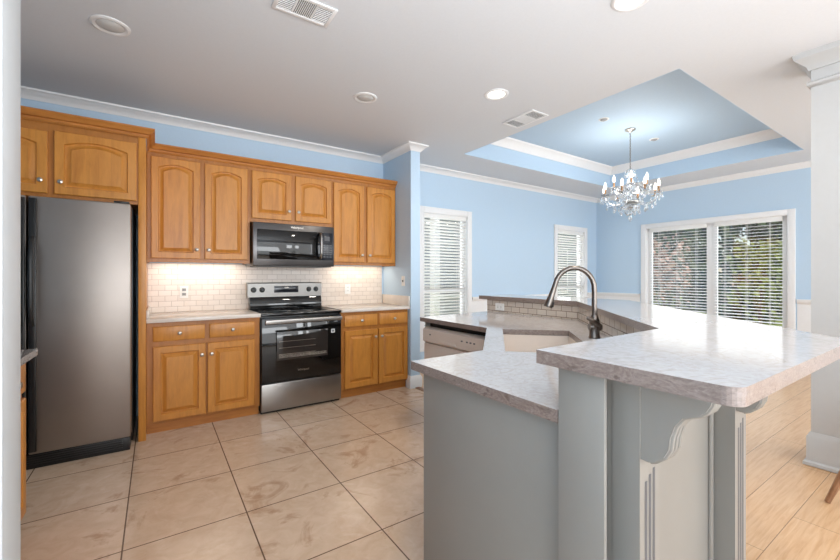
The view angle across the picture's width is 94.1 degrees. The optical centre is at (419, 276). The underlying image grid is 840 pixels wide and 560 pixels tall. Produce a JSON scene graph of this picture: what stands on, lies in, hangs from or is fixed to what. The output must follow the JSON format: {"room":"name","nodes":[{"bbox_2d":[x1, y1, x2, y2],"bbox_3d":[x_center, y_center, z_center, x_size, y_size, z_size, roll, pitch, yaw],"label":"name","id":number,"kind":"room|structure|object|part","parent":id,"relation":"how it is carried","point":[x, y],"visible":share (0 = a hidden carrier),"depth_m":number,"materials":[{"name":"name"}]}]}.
{"room":"kitchen","nodes":[
{"label":"kitchen","id":0,"kind":"room"},
{"bbox_2d":[21,98,595,415],"bbox_3d":[-0.071,-0.115,5.329,8.350,2.770,0.150,0,0,-34],"label":"wall","id":1,"kind":"structure","parent":0,"point":[513,228],"depth_m":5.97,"materials":[{"name":"blue paint"}]},
{"bbox_2d":[21,119,137,215],"bbox_3d":[-2.755,-0.812,2.982,1.003,0.525,0.730,0,0,-34],"label":"upper cabinet","id":2,"kind":"object","parent":1,"relation":"attached to","point":[58,161],"visible":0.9,"depth_m":2.80,"materials":[{"name":"brown wood"}]},
{"bbox_3d":[-2.763,-0.790,2.586,0.438,0.430,0.020,0,0,-34],"label":"door","id":3,"kind":"part","parent":2,"relation":"part of","materials":[{"name":"brown wood"}]},
{"bbox_3d":[-2.360,-0.796,2.858,0.466,0.443,0.020,0,0,-34],"label":"door","id":4,"kind":"part","parent":2,"relation":"part of","materials":[{"name":"brown wood"}]},
{"bbox_2d":[21,106,397,187],"bbox_3d":[-1.628,-1.100,3.550,3.507,0.070,0.435,0,0,-34],"label":"crown molding","id":5,"kind":"structure","parent":2,"relation":"attached to","point":[30,113],"depth_m":3.41,"materials":[{"name":"brown wood"}]},
{"bbox_2d":[147,152,249,263],"bbox_3d":[-2.063,-0.600,3.673,0.819,0.950,0.360,0,0,-34],"label":"upper cabinet","id":6,"kind":"object","parent":1,"relation":"attached to","point":[198,210],"visible":1,"depth_m":3.53,"materials":[{"name":"brown wood"}]},
{"bbox_3d":[-2.149,-0.595,3.447,0.369,0.874,0.020,0,0,-34],"label":"door","id":7,"kind":"part","parent":6,"relation":"part of","materials":[{"name":"brown wood"}]},
{"bbox_3d":[-2.077,-0.141,3.694,0.819,0.032,0.308,0,0,-34],"label":"rail","id":8,"kind":"part","parent":6,"relation":"part of","materials":[{"name":"brown wood"}]},
{"bbox_3d":[-1.816,-0.595,3.672,0.363,0.874,0.020,0,0,-34],"label":"door","id":9,"kind":"part","parent":6,"relation":"part of","materials":[{"name":"brown wood"}]},
{"bbox_2d":[148,263,381,312],"bbox_3d":[-1.493,0.090,4.270,2.432,0.640,0.011,0,0,-34],"label":"tile backsplash","id":10,"kind":"structure","parent":1,"relation":"attached to","point":[211,287],"depth_m":3.98,"materials":[{"name":"white tile"}]},
{"bbox_2d":[180,286,187,297],"bbox_3d":[-2.257,0.149,3.741,0.070,0.115,0.008,0,0,-34],"label":"wall outlet","id":11,"kind":"object","parent":10,"relation":"attached to","point":[183,289],"visible":1,"depth_m":3.74,"materials":[{"name":"plastic"}]},
{"bbox_2d":[345,284,349,293],"bbox_3d":[-0.866,0.151,4.681,0.070,0.115,0.008,0,0,-34],"label":"wall outlet","id":12,"kind":"object","parent":10,"relation":"attached to","point":[347,286],"visible":1,"depth_m":4.68,"materials":[{"name":"plastic"}]},
{"bbox_2d":[250,167,331,226],"bbox_3d":[-1.377,-0.802,4.136,0.834,0.545,0.360,0,0,-34],"label":"upper cabinet","id":13,"kind":"object","parent":1,"relation":"attached to","point":[281,197],"visible":0.97,"depth_m":3.99,"materials":[{"name":"brown wood"}]},
{"bbox_3d":[-1.476,-0.800,3.902,0.380,0.464,0.020,0,0,-34],"label":"door","id":14,"kind":"part","parent":13,"relation":"part of","materials":[{"name":"brown wood"}]},
{"bbox_2d":[245,222,333,267],"bbox_3d":[-1.347,-0.312,4.091,0.814,0.432,0.444,0,0,-34],"label":"microwave","id":15,"kind":"object","parent":13,"relation":"attached to","point":[271,244],"visible":1,"depth_m":3.93,"materials":[{"name":"black metal"}]},
{"bbox_3d":[-1.034,-0.318,4.075,0.025,0.287,0.068,0,0,-34],"label":"handle","id":16,"kind":"part","parent":15,"relation":"part of","materials":[{"name":"silver metal"}]},
{"bbox_3d":[-1.125,-0.800,4.140,0.388,0.464,0.020,0,0,-34],"label":"door","id":17,"kind":"part","parent":13,"relation":"part of","materials":[{"name":"brown wood"}]},
{"bbox_2d":[332,179,394,266],"bbox_3d":[-0.700,-0.600,4.594,0.799,0.950,0.360,0,0,-34],"label":"upper cabinet","id":18,"kind":"object","parent":1,"relation":"attached to","point":[363,215],"visible":0.95,"depth_m":4.47,"materials":[{"name":"brown wood"}]},
{"bbox_3d":[-0.792,-0.593,4.365,0.364,0.870,0.020,0,0,-34],"label":"door","id":19,"kind":"part","parent":18,"relation":"part of","materials":[{"name":"brown wood"}]},
{"bbox_3d":[-0.714,-0.141,4.615,0.799,0.032,0.308,0,0,-34],"label":"rail","id":20,"kind":"part","parent":18,"relation":"part of","materials":[{"name":"brown wood"}]},
{"bbox_3d":[-0.455,-0.593,4.592,0.372,0.870,0.020,0,0,-34],"label":"door","id":21,"kind":"part","parent":18,"relation":"part of","materials":[{"name":"brown wood"}]},
{"bbox_2d":[420,206,471,351],"bbox_3d":[0.333,0.033,5.589,0.970,1.975,0.172,0,0,-34],"label":"window","id":22,"kind":"structure","parent":1,"relation":"in","point":[458,213],"depth_m":5.74,"materials":[{"name":"white paint"}]},
{"bbox_3d":[0.325,0.050,5.600,0.770,1.840,0.045,0,0,-34],"label":"sash","id":23,"kind":"part","parent":22,"relation":"part of","materials":[{"name":"white paint"}]},
{"bbox_2d":[424,213,465,327],"bbox_3d":[0.354,0.049,5.558,0.750,1.833,0.052,0,0,-34],"label":"window blind","id":24,"kind":"object","parent":22,"relation":"attached to","point":[426,215],"visible":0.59,"depth_m":5.54,"materials":[{"name":"plastic"}]},
{"bbox_3d":[0.354,0.065,5.557,0.473,1.770,0.052,0,0,-34],"label":"ladder cord","id":25,"kind":"part","parent":24,"relation":"part of","materials":[{"name":"fabric"}]},
{"bbox_2d":[472,292,591,311],"bbox_3d":[2.106,0.787,6.688,3.219,0.965,0.036,0,0,-34],"label":"trim","id":26,"kind":"structure","parent":1,"relation":"attached to","point":[478,305],"depth_m":5.89,"materials":[{"name":"white paint"}]},
{"bbox_2d":[554,224,586,297],"bbox_3d":[2.721,0.052,7.202,1.005,1.935,0.172,0,0,-34],"label":"window","id":27,"kind":"structure","parent":1,"relation":"in","point":[556,227],"depth_m":7.36,"materials":[{"name":"white paint"}]},
{"bbox_3d":[2.714,0.070,7.214,0.805,1.800,0.045,0,0,-34],"label":"sash","id":28,"kind":"part","parent":27,"relation":"part of","materials":[{"name":"white paint"}]},
{"bbox_2d":[558,230,582,297],"bbox_3d":[2.742,0.069,7.171,0.785,1.793,0.052,0,0,-34],"label":"window blind","id":29,"kind":"object","parent":27,"relation":"attached to","point":[559,231],"visible":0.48,"depth_m":7.18,"materials":[{"name":"plastic"}]},
{"bbox_2d":[383,151,419,375],"bbox_3d":[-0.234,-0.115,4.736,0.125,2.770,0.650,0,0,-34],"label":"wall","id":30,"kind":"structure","parent":0,"point":[404,169],"depth_m":4.50,"materials":[{"name":"blue paint"}]},
{"bbox_2d":[401,276,404,285],"bbox_3d":[-0.200,0.054,4.558,0.015,0.115,0.070,0,0,-34],"label":"light switch","id":31,"kind":"object","parent":30,"relation":"attached to","point":[402,277],"visible":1,"depth_m":4.55,"materials":[{"name":"plastic"}]},
{"bbox_2d":[406,375,421,388],"bbox_3d":[-0.173,1.200,4.836,0.367,0.140,0.864,0,0,-2],"label":"baseboard","id":32,"kind":"structure","parent":30,"relation":"attached to","point":[414,381],"depth_m":4.45,"materials":[{"name":"white paint"}]},
{"bbox_2d":[21,86,810,202],"bbox_3d":[1.979,-1.464,2.412,8.220,0.072,6.980,0,0,-34],"label":"trim","id":33,"kind":"structure","parent":30,"relation":"attached to","point":[30,93],"depth_m":4.39,"materials":[{"name":"white paint"}]},
{"bbox_2d":[21,0,839,197],"bbox_3d":[1.973,-1.685,2.438,8.500,0.370,7.230,0,0,-34],"label":"ceiling","id":34,"kind":"structure","parent":0,"point":[430,66],"depth_m":2.89,"materials":[{"name":"paint"}]},
{"bbox_2d":[89,15,130,36],"bbox_3d":[-1.852,-1.492,2.339,0.200,0.014,0.200,0,0,-34],"label":"recessed light","id":35,"kind":"object","parent":34,"relation":"in","point":[107,24],"visible":1,"depth_m":2.32,"materials":[{"name":"white paint"}]},
{"bbox_2d":[271,0,337,27],"bbox_3d":[-0.643,-1.495,2.184,0.320,0.008,0.180,0,0,-34],"label":"ceiling vent","id":36,"kind":"object","parent":34,"relation":"in","point":[313,11],"visible":1,"depth_m":2.19,"materials":[{"name":"white metal"}]},
{"bbox_2d":[353,92,376,102],"bbox_3d":[-0.460,-1.492,3.280,0.200,0.014,0.200,0,0,-34],"label":"recessed light","id":37,"kind":"object","parent":34,"relation":"in","point":[362,97],"visible":1,"depth_m":3.26,"materials":[{"name":"white paint"}]},
{"bbox_2d":[484,88,508,99],"bbox_3d":[0.630,-1.495,3.220,0.200,0.008,0.200,0,0,-34],"label":"recessed light","id":38,"kind":"object","parent":34,"relation":"in","point":[494,94],"visible":1,"depth_m":3.22,"materials":[{"name":"white paint"}]},
{"bbox_2d":[502,109,547,127],"bbox_3d":[0.995,-1.495,3.726,0.220,0.008,0.380,0,0,-34],"label":"ceiling vent","id":39,"kind":"object","parent":34,"relation":"in","point":[528,117],"visible":1,"depth_m":3.71,"materials":[{"name":"white metal"}]},
{"bbox_2d":[599,117,608,121],"bbox_3d":[2.129,-1.809,4.529,0.116,0.020,0.116,0,0,-34],"label":"recessed light","id":40,"kind":"object","parent":34,"relation":"in","point":[604,118],"visible":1,"depth_m":4.50,"materials":[{"name":"white paint"}]},
{"bbox_2d":[611,0,648,11],"bbox_3d":[1.143,-1.495,2.112,0.200,0.008,0.200,0,0,-34],"label":"recessed light","id":41,"kind":"object","parent":34,"relation":"in","point":[617,5],"visible":1,"depth_m":2.15,"materials":[{"name":"white paint"}]},
{"bbox_2d":[600,127,662,221],"bbox_3d":[2.599,-1.247,4.834,0.672,1.144,0.672,0,0,22],"label":"chandelier","id":42,"kind":"object","parent":34,"relation":"hanging from","point":[631,202],"visible":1,"depth_m":4.79,"materials":[{"name":"clear glass"}]},
{"bbox_3d":[2.417,-0.933,4.832,0.278,0.113,0.017,0,0,0],"label":"arm","id":43,"kind":"part","parent":42,"relation":"part of","materials":[{"name":"clear glass"}]},
{"bbox_3d":[2.599,-0.850,4.834,0.220,0.080,0.220,0,0,-34],"label":"lamp shade","id":44,"kind":"part","parent":42,"relation":"part of","materials":[{"name":"clear glass"}]},
{"bbox_3d":[2.599,-1.105,4.834,0.150,0.450,0.150,0,0,-34],"label":"stem","id":45,"kind":"part","parent":42,"relation":"part of","materials":[{"name":"clear glass"}]},
{"bbox_3d":[2.599,-1.548,4.834,0.014,0.472,0.014,0,0,11],"label":"chain","id":46,"kind":"part","parent":42,"relation":"part of","materials":[{"name":"metal"}]},
{"bbox_3d":[2.601,-0.933,4.652,0.017,0.113,0.278,0,0,-1],"label":"arm","id":47,"kind":"part","parent":42,"relation":"part of","materials":[{"name":"clear glass"}]},
{"bbox_3d":[2.729,-0.933,4.706,0.278,0.113,0.017,0,0,44],"label":"arm","id":48,"kind":"part","parent":42,"relation":"part of","materials":[{"name":"clear glass"}]},
{"bbox_2d":[491,129,782,174],"bbox_3d":[2.543,-1.762,4.712,3.230,0.115,2.380,0,0,-34],"label":"trim","id":49,"kind":"structure","parent":34,"relation":"attached to","point":[769,134],"depth_m":5.55,"materials":[{"name":"white paint"}]},
{"bbox_2d":[21,373,839,559],"bbox_3d":[1.967,1.330,2.403,8.450,0.120,7.180,0,0,-34],"label":"floor","id":50,"kind":"structure","parent":0,"point":[343,478],"depth_m":2.31,"materials":[{"name":"tile"}]},
{"bbox_2d":[21,363,25,519],"bbox_3d":[-1.780,0.830,1.192,0.615,0.880,1.470,0,0,-34],"label":"base cabinet","id":51,"kind":"object","parent":50,"relation":"on","point":[23,367],"visible":0.14,"depth_m":1.90,"materials":[{"name":"brown wood"}]},
{"bbox_3d":[-1.841,0.495,1.756,0.020,0.150,0.430,0,0,-34],"label":"drawer","id":52,"kind":"part","parent":51,"relation":"part of","materials":[{"name":"brown wood"}]},
{"bbox_2d":[21,349,37,365],"bbox_3d":[-1.748,0.372,1.160,0.633,0.033,1.440,0,0,-34],"label":"countertop","id":53,"kind":"structure","parent":51,"relation":"on","point":[26,354],"depth_m":1.82,"materials":[{"name":"stone"}]},
{"bbox_2d":[21,195,135,469],"bbox_3d":[-2.687,0.362,2.899,0.915,1.815,0.867,0,0,-34],"label":"refrigerator","id":54,"kind":"object","parent":50,"relation":"on","point":[78,257],"visible":0.82,"depth_m":2.69,"materials":[{"name":"grey metal"}]},
{"bbox_3d":[-2.564,0.318,2.504,0.036,1.665,0.074,0,0,-34],"label":"door handle","id":55,"kind":"part","parent":54,"relation":"part of","materials":[{"name":"black plastic"}]},
{"bbox_3d":[-2.745,0.320,2.490,0.360,1.700,0.110,0,0,-34],"label":"freezer door","id":56,"kind":"part","parent":54,"relation":"part of","materials":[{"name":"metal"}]},
{"bbox_3d":[-2.519,0.318,2.534,0.036,1.665,0.074,0,0,-34],"label":"door handle","id":57,"kind":"part","parent":54,"relation":"part of","materials":[{"name":"black plastic"}]},
{"bbox_2d":[138,137,146,441],"bbox_3d":[-2.331,0.098,3.294,0.048,2.345,0.688,0,0,-34],"label":"panel","id":58,"kind":"object","parent":50,"relation":"on","point":[142,148],"visible":0.8,"depth_m":3.01,"materials":[{"name":"brown wood"}]},
{"bbox_2d":[146,317,259,433],"bbox_3d":[-1.971,0.821,3.566,0.850,0.899,0.640,0,0,-34],"label":"base cabinet","id":59,"kind":"object","parent":50,"relation":"on","point":[203,371],"visible":0.98,"depth_m":3.31,"materials":[{"name":"brown wood"}]},
{"bbox_3d":[-1.982,0.465,3.223,0.365,0.120,0.020,0,0,-34],"label":"drawer","id":60,"kind":"part","parent":59,"relation":"part of","materials":[{"name":"brown wood"}]},
{"bbox_3d":[-1.979,0.865,3.225,0.372,0.600,0.020,0,0,-34],"label":"door","id":61,"kind":"part","parent":59,"relation":"part of","materials":[{"name":"brown wood"}]},
{"bbox_2d":[146,306,260,322],"bbox_3d":[-1.969,0.320,3.564,0.852,0.100,0.622,0,0,-34],"label":"countertop","id":62,"kind":"structure","parent":59,"relation":"on","point":[237,313],"depth_m":3.39,"materials":[{"name":"stone"}]},
{"bbox_3d":[-1.657,0.865,3.442,0.376,0.600,0.020,0,0,-34],"label":"door","id":63,"kind":"part","parent":59,"relation":"part of","materials":[{"name":"brown wood"}]},
{"bbox_3d":[-1.653,0.465,3.446,0.360,0.120,0.020,0,0,-34],"label":"drawer","id":64,"kind":"part","parent":59,"relation":"part of","materials":[{"name":"brown wood"}]},
{"bbox_2d":[246,282,341,413],"bbox_3d":[-1.279,0.667,3.988,0.797,1.205,0.650,0,0,-34],"label":"range","id":65,"kind":"object","parent":50,"relation":"on","point":[300,338],"visible":0.97,"depth_m":3.81,"materials":[{"name":"black metal"}]},
{"bbox_3d":[-1.451,0.140,4.224,0.775,0.150,0.065,0,0,-34],"label":"control panel","id":66,"kind":"part","parent":65,"relation":"part of","materials":[{"name":"metal"}]},
{"bbox_3d":[-1.439,0.280,4.219,0.750,0.131,0.078,0,0,-34],"label":"vent trim","id":67,"kind":"part","parent":65,"relation":"part of","materials":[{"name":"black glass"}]},
{"bbox_2d":[252,307,340,316],"bbox_3d":[-1.278,0.357,4.003,0.778,0.026,0.535,0,0,-34],"label":"cooktop","id":68,"kind":"object","parent":65,"relation":"in","point":[264,311],"depth_m":3.92,"materials":[{"name":"black glass"}]},
{"bbox_3d":[-1.156,1.255,3.823,0.766,0.030,0.030,0,0,-34],"label":"foot rail","id":69,"kind":"part","parent":65,"relation":"part of","materials":[{"name":"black metal"}]},
{"bbox_3d":[-1.135,0.685,3.792,0.770,0.600,0.045,0,0,-34],"label":"oven door","id":70,"kind":"part","parent":65,"relation":"part of","materials":[{"name":"black glass"}]},
{"bbox_3d":[-1.136,1.120,3.793,0.770,0.250,0.042,0,0,-34],"label":"drawer","id":71,"kind":"part","parent":65,"relation":"part of","materials":[{"name":"silver metal"}]},
{"bbox_3d":[-1.102,0.418,3.752,0.736,0.040,0.062,0,0,-34],"label":"handle","id":72,"kind":"part","parent":65,"relation":"part of","materials":[{"name":"silver metal"}]},
{"bbox_2d":[339,309,407,398],"bbox_3d":[-0.629,0.821,4.473,0.817,0.899,0.640,0,0,-34],"label":"base cabinet","id":73,"kind":"object","parent":50,"relation":"on","point":[374,344],"visible":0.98,"depth_m":4.22,"materials":[{"name":"brown wood"}]},
{"bbox_3d":[-0.623,0.465,4.141,0.380,0.120,0.020,0,0,-34],"label":"drawer","id":74,"kind":"part","parent":73,"relation":"part of","materials":[{"name":"brown wood"}]},
{"bbox_3d":[-0.620,0.865,4.143,0.379,0.600,0.020,0,0,-34],"label":"door","id":75,"kind":"part","parent":73,"relation":"part of","materials":[{"name":"brown wood"}]},
{"bbox_2d":[322,294,409,312],"bbox_3d":[-0.628,0.297,4.471,0.821,0.146,0.622,0,0,-34],"label":"countertop","id":76,"kind":"structure","parent":73,"relation":"on","point":[389,302],"depth_m":4.44,"materials":[{"name":"stone"}]},
{"bbox_3d":[-0.297,0.865,4.361,0.372,0.600,0.020,0,0,-34],"label":"door","id":77,"kind":"part","parent":73,"relation":"part of","materials":[{"name":"brown wood"}]},
{"bbox_3d":[-0.294,0.465,4.363,0.362,0.120,0.020,0,0,-34],"label":"drawer","id":78,"kind":"part","parent":73,"relation":"part of","materials":[{"name":"brown wood"}]},
{"bbox_2d":[423,323,485,358],"bbox_3d":[0.499,0.826,3.243,0.641,0.848,0.755,0,0,-34],"label":"dishwasher","id":79,"kind":"object","parent":50,"relation":"on","point":[439,340],"visible":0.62,"depth_m":3.10,"materials":[{"name":"metal"}]},
{"bbox_3d":[0.270,0.870,3.088,0.055,0.600,0.755,0,0,-34],"label":"door","id":80,"kind":"part","parent":79,"relation":"part of","materials":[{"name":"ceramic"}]},
{"bbox_3d":[0.226,0.536,3.085,0.011,0.020,0.180,0,0,-34],"label":"latch handle","id":81,"kind":"part","parent":79,"relation":"part of","materials":[{"name":"plastic"}]},
{"bbox_2d":[430,323,485,335],"bbox_3d":[0.531,0.826,3.264,0.565,0.848,0.735,0,0,-34],"label":"tub","id":82,"kind":"object","parent":79,"relation":"in","point":[450,328],"depth_m":3.09,"materials":[{"name":"metal"}]},
{"bbox_2d":[424,299,767,559],"bbox_3d":[0.729,0.753,2.461,1.400,1.033,3.306,0,0,1],"label":"base cabinet","id":83,"kind":"object","parent":50,"relation":"on","point":[626,471],"visible":0.54,"depth_m":1.19,"materials":[{"name":"grey paint"}]},
{"bbox_3d":[0.213,0.831,1.346,0.020,0.878,0.678,0,0,-34],"label":"panel","id":84,"kind":"part","parent":83,"relation":"part of","materials":[{"name":"grey paint"}]},
{"bbox_2d":[495,303,503,310],"bbox_3d":[0.789,0.302,3.876,0.008,0.070,0.115,0,0,-34],"label":"wall outlet","id":85,"kind":"object","parent":83,"relation":"attached to","point":[498,306],"visible":1,"depth_m":3.88,"materials":[{"name":"plastic"}]},
{"bbox_2d":[411,311,608,422],"bbox_3d":[0.623,0.373,2.524,1.285,0.035,2.977,0,0,1],"label":"countertop","id":86,"kind":"structure","parent":83,"relation":"on","point":[514,379],"depth_m":1.58,"materials":[{"name":"stone"}]},
{"bbox_2d":[503,334,576,351],"bbox_3d":[0.690,0.461,2.209,0.455,0.138,0.830,0,0,11],"label":"sink","id":87,"kind":"object","parent":86,"relation":"in","point":[513,343],"visible":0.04,"depth_m":2.61,"materials":[{"name":"ceramic"}]},
{"bbox_2d":[544,265,602,338],"bbox_3d":[0.888,0.146,2.267,0.325,0.420,0.093,0,0,9],"label":"faucet","id":88,"kind":"object","parent":86,"relation":"on","point":[594,326],"visible":1,"depth_m":2.25,"materials":[{"name":"metal"}]},
{"bbox_3d":[0.898,0.088,2.281,0.252,0.304,0.029,0,0,11],"label":"spout","id":89,"kind":"part","parent":88,"relation":"part of","materials":[{"name":"metal"}]},
{"bbox_3d":[0.997,0.272,2.247,0.107,0.093,0.078,0,0,0],"label":"lever","id":90,"kind":"part","parent":88,"relation":"part of","materials":[{"name":"metal"}]},
{"bbox_3d":[0.409,0.753,0.990,0.012,1.033,0.129,0,0,-34],"label":"post","id":91,"kind":"part","parent":83,"relation":"part of","materials":[{"name":"grey paint"}]},
{"bbox_3d":[0.542,0.753,0.984,0.096,1.033,0.069,0,0,-34],"label":"post","id":92,"kind":"part","parent":83,"relation":"part of","materials":[{"name":"grey paint"}]},
{"bbox_2d":[479,294,839,406],"bbox_3d":[1.069,0.218,2.512,1.211,0.036,3.695,0,0,6],"label":"bar","id":93,"kind":"object","parent":83,"relation":"on","point":[719,360],"visible":1,"depth_m":1.04,"materials":[{"name":"stone"}]},
{"bbox_3d":[1.039,0.753,1.320,0.096,1.033,0.069,0,0,-34],"label":"post","id":94,"kind":"part","parent":83,"relation":"part of","materials":[{"name":"grey paint"}]},
{"bbox_2d":[824,469,839,503],"bbox_3d":[2.612,0.832,2.091,0.436,0.884,0.566,0,0,-34],"label":"dining chair","id":95,"kind":"object","parent":50,"relation":"on","point":[835,486],"visible":1,"depth_m":2.18,"materials":[{"name":"brown wood"}]},
{"bbox_2d":[596,167,810,329],"bbox_3d":[5.404,-0.115,4.817,0.150,2.770,7.130,0,0,-34],"label":"wall","id":96,"kind":"structure","parent":0,"point":[618,239],"depth_m":6.15,"materials":[{"name":"blue paint"}]},
{"bbox_2d":[650,224,707,311],"bbox_3d":[4.245,0.176,6.453,0.056,2.008,0.840,0,0,-34],"label":"door blind","id":97,"kind":"object","parent":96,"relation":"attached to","point":[676,228],"visible":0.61,"depth_m":6.44,"materials":[{"name":"plastic"}]},
{"bbox_3d":[4.245,0.200,6.453,0.056,1.940,0.558,0,0,-34],"label":"ladder cord","id":98,"kind":"part","parent":97,"relation":"part of","materials":[{"name":"fabric"}]},
{"bbox_2d":[597,292,810,332],"bbox_3d":[5.370,0.787,4.702,0.036,0.965,6.979,0,0,-34],"label":"trim","id":99,"kind":"structure","parent":96,"relation":"attached to","point":[803,306],"depth_m":5.20,"materials":[{"name":"white paint"}]},
{"bbox_2d":[641,208,795,329],"bbox_3d":[4.522,0.180,6.103,0.172,2.180,2.010,0,0,-34],"label":"window frame","id":100,"kind":"structure","parent":96,"relation":"in","point":[789,220],"depth_m":6.03,"materials":[{"name":"white paint"}]},
{"bbox_2d":[714,216,782,326],"bbox_3d":[4.757,0.176,5.695,0.056,2.008,0.790,0,0,-34],"label":"door blind","id":101,"kind":"object","parent":96,"relation":"attached to","point":[780,218],"visible":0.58,"depth_m":5.64,"materials":[{"name":"plastic"}]},
{"bbox_3d":[4.757,0.200,5.695,0.056,1.940,0.525,0,0,-34],"label":"ladder cord","id":102,"kind":"part","parent":101,"relation":"part of","materials":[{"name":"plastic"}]},
{"bbox_2d":[811,62,839,437],"bbox_3d":[2.843,-0.115,2.597,0.280,2.770,0.300,0,0,-34],"label":"column","id":103,"kind":"structure","parent":0,"point":[825,98],"depth_m":2.59,"materials":[{"name":"paint"}]},
{"bbox_2d":[792,40,839,472],"bbox_3d":[2.843,-0.115,2.597,0.436,2.770,0.456,0,0,-34],"label":"trim","id":104,"kind":"structure","parent":103,"relation":"attached to","point":[822,451],"depth_m":2.58,"materials":[{"name":"paint"}]},
{"bbox_3d":[-1.150,-0.115,0.490,0.884,2.770,0.100,0,0,-34],"label":"wall","id":105,"kind":"structure","parent":0,"visible":0},
{"bbox_2d":[0,0,20,559],"bbox_3d":[-0.781,-0.115,0.740,0.014,2.769,0.116,0,0,-34],"label":"trim","id":106,"kind":"structure","parent":105,"relation":"attached to","point":[10,10],"depth_m":0.73,"materials":[{"name":"paint"}]},
{"label":"outside","id":107,"kind":"structure","parent":0,"visible":0},
{"bbox_2d":[653,294,781,325],"bbox_3d":[6.806,1.545,20.290,46.000,0.150,54.000,0,0,-34],"label":"lawn","id":108,"kind":"structure","parent":107,"point":[705,312],"depth_m":14.89,"materials":[{"name":"green plant"}]},
{"bbox_2d":[424,218,576,325],"bbox_3d":[-0.047,-0.680,9.624,14.700,4.300,1.200,0,0,-34],"label":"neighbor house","id":109,"kind":"structure","parent":108,"relation":"on","point":[424,218],"depth_m":10.35,"materials":[{"name":"white"}]},
{"bbox_3d":[0.362,-0.330,9.466,0.180,3.600,0.180,0,0,-34],"label":"post","id":110,"kind":"part","parent":109,"relation":"part of","materials":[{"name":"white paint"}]},
{"bbox_3d":[0.908,-0.180,10.444,0.940,1.340,0.010,0,0,-34],"label":"pane","id":111,"kind":"part","parent":109,"relation":"part of","materials":[{"name":"white glass"}]},
{"bbox_3d":[4.553,-0.180,12.908,0.940,1.340,0.010,0,0,-34],"label":"pane","id":112,"kind":"part","parent":109,"relation":"part of","materials":[{"name":"white glass"}]},
{"bbox_2d":[653,230,691,305],"bbox_3d":[8.409,-0.188,13.496,1.638,3.420,1.554,0,0,30],"label":"flowering bush","id":113,"kind":"object","parent":108,"relation":"on","point":[664,237],"visible":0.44,"depth_m":13.27,"materials":[{"name":"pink plant"}]},
{"bbox_2d":[653,228,706,308],"bbox_3d":[10.588,-1.361,16.110,2.671,5.766,2.568,0,0,-34],"label":"tree","id":114,"kind":"object","parent":108,"relation":"on","point":[700,255],"visible":0.2,"depth_m":15.54,"materials":[{"name":"green plant"}]},
{"bbox_2d":[675,226,740,308],"bbox_3d":[13.146,-2.139,18.060,2.801,7.320,2.877,0,0,-34],"label":"tree","id":115,"kind":"object","parent":108,"relation":"on","point":[736,235],"visible":0.05,"depth_m":17.46,"materials":[{"name":"green plant"}]},
{"bbox_2d":[706,221,781,319],"bbox_3d":[11.752,-1.778,13.846,2.586,6.599,2.549,0,0,-34],"label":"tree","id":116,"kind":"object","parent":108,"relation":"on","point":[726,266],"visible":0.21,"depth_m":13.60,"materials":[{"name":"green plant"}]},
{"bbox_2d":[726,233,781,323],"bbox_3d":[10.223,0.065,11.747,1.614,2.914,1.689,0,0,-34],"label":"leafy bush","id":117,"kind":"object","parent":108,"relation":"on","point":[758,256],"visible":0.62,"depth_m":11.73,"materials":[{"name":"green plant"}]},
{"bbox_2d":[745,235,781,285],"bbox_3d":[14.901,-1.971,15.953,2.846,6.985,2.877,0,0,-34],"label":"tree","id":118,"kind":"object","parent":108,"relation":"on","point":[772,238],"visible":0.02,"depth_m":16.53,"materials":[{"name":"green plant"}]}
]}

